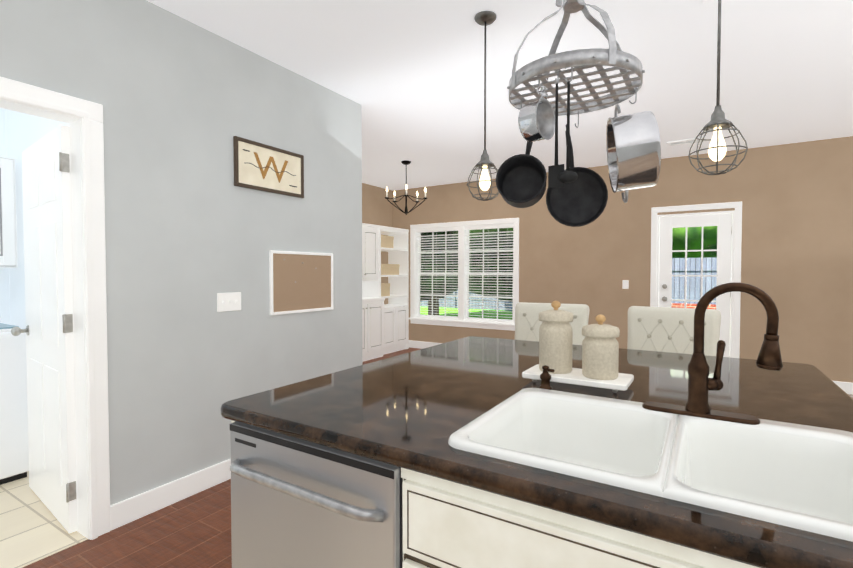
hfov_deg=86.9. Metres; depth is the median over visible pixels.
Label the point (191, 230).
wall
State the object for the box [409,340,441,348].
baseboard
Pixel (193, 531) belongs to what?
floor
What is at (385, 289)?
shelf box
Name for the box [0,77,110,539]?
door frame
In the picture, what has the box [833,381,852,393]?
baseboard
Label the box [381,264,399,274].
shelf box
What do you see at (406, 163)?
dining chandelier
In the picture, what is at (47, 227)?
laundry door
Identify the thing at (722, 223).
back door
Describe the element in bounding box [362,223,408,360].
built-in hutch
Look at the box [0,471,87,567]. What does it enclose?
floor
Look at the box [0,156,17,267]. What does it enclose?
wall cabinet
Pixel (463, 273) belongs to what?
dining room window
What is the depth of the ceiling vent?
4.96 m
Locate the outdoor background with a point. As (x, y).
(709, 261)
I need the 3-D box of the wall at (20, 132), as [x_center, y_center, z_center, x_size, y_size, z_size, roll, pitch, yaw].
[-2.909,-0.123,2.042,1.780,2.740,2.170,1,2,32]
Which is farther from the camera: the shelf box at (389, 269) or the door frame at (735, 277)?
the shelf box at (389, 269)
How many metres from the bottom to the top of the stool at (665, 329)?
1.099 m
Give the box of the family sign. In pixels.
[233,136,303,197]
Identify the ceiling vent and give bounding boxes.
[666,137,704,146]
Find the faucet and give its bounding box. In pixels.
[685,282,784,417]
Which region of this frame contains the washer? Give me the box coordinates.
[0,315,28,484]
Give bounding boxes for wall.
[0,0,362,504]
[0,108,67,328]
[362,183,392,226]
[393,136,852,382]
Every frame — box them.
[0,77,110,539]
[269,250,333,314]
[650,201,741,357]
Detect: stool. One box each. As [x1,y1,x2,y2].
[515,302,588,344]
[627,306,720,355]
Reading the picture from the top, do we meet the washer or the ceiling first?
the ceiling
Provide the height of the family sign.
0.310 m
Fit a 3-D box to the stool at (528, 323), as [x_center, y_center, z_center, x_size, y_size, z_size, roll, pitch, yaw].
[0.717,0.680,2.767,0.473,1.099,0.558,1,2,27]
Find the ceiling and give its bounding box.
[147,0,852,190]
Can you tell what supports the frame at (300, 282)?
attached to the wall at (191, 230)
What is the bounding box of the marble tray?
[522,364,633,392]
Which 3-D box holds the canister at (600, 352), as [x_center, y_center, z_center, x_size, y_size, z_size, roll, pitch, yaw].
[0.573,0.203,1.485,0.116,0.205,0.116,1,2,32]
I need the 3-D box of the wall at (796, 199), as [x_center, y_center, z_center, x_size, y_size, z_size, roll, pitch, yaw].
[3.205,-0.217,5.674,8.880,2.740,0.120,1,2,32]
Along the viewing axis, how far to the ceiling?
3.14 m
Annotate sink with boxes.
[437,382,852,541]
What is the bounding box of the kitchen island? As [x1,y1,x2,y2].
[221,414,780,567]
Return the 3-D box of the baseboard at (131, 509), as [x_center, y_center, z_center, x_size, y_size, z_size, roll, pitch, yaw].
[-1.076,1.157,3.112,0.036,0.125,1.986,1,2,32]
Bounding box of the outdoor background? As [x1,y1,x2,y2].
[420,226,731,314]
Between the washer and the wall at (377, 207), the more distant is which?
the wall at (377, 207)
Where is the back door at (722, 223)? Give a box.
[659,213,731,356]
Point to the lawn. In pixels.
(471, 310)
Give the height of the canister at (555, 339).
0.245 m
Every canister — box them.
[539,301,572,373]
[582,315,619,379]
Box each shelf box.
[381,235,393,247]
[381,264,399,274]
[381,283,389,295]
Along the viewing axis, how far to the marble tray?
1.46 m
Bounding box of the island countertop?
[221,336,852,567]
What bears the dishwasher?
in the kitchen island
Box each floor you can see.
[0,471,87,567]
[23,347,852,567]
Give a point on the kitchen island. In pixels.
(297, 502)
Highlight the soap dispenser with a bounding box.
[539,365,554,389]
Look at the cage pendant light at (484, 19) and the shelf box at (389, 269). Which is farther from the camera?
the shelf box at (389, 269)
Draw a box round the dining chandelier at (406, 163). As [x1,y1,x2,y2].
[385,160,426,214]
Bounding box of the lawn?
[420,306,511,319]
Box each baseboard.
[110,459,230,530]
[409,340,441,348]
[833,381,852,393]
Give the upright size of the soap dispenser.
0.078 m
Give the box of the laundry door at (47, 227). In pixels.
[11,125,77,533]
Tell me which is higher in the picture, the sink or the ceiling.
the ceiling
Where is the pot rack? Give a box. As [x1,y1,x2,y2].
[496,0,660,226]
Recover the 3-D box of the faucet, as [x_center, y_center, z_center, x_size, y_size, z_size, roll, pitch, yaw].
[0.774,0.162,1.136,0.204,0.333,0.092,1,2,32]
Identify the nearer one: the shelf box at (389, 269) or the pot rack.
the pot rack
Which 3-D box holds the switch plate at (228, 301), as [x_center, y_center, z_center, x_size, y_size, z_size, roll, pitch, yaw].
[-1.230,0.112,2.818,0.016,0.115,0.165,1,2,32]
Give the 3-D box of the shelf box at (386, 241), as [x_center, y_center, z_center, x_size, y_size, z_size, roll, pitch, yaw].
[-0.764,-0.675,7.274,0.320,0.194,0.368,1,2,32]
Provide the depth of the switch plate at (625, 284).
5.96 m
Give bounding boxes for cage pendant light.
[467,11,498,200]
[688,0,747,174]
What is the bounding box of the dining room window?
[409,218,518,330]
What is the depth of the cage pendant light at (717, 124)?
1.87 m
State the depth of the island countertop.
1.23 m
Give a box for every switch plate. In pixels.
[217,292,240,311]
[622,280,628,288]
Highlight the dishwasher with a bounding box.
[230,421,402,567]

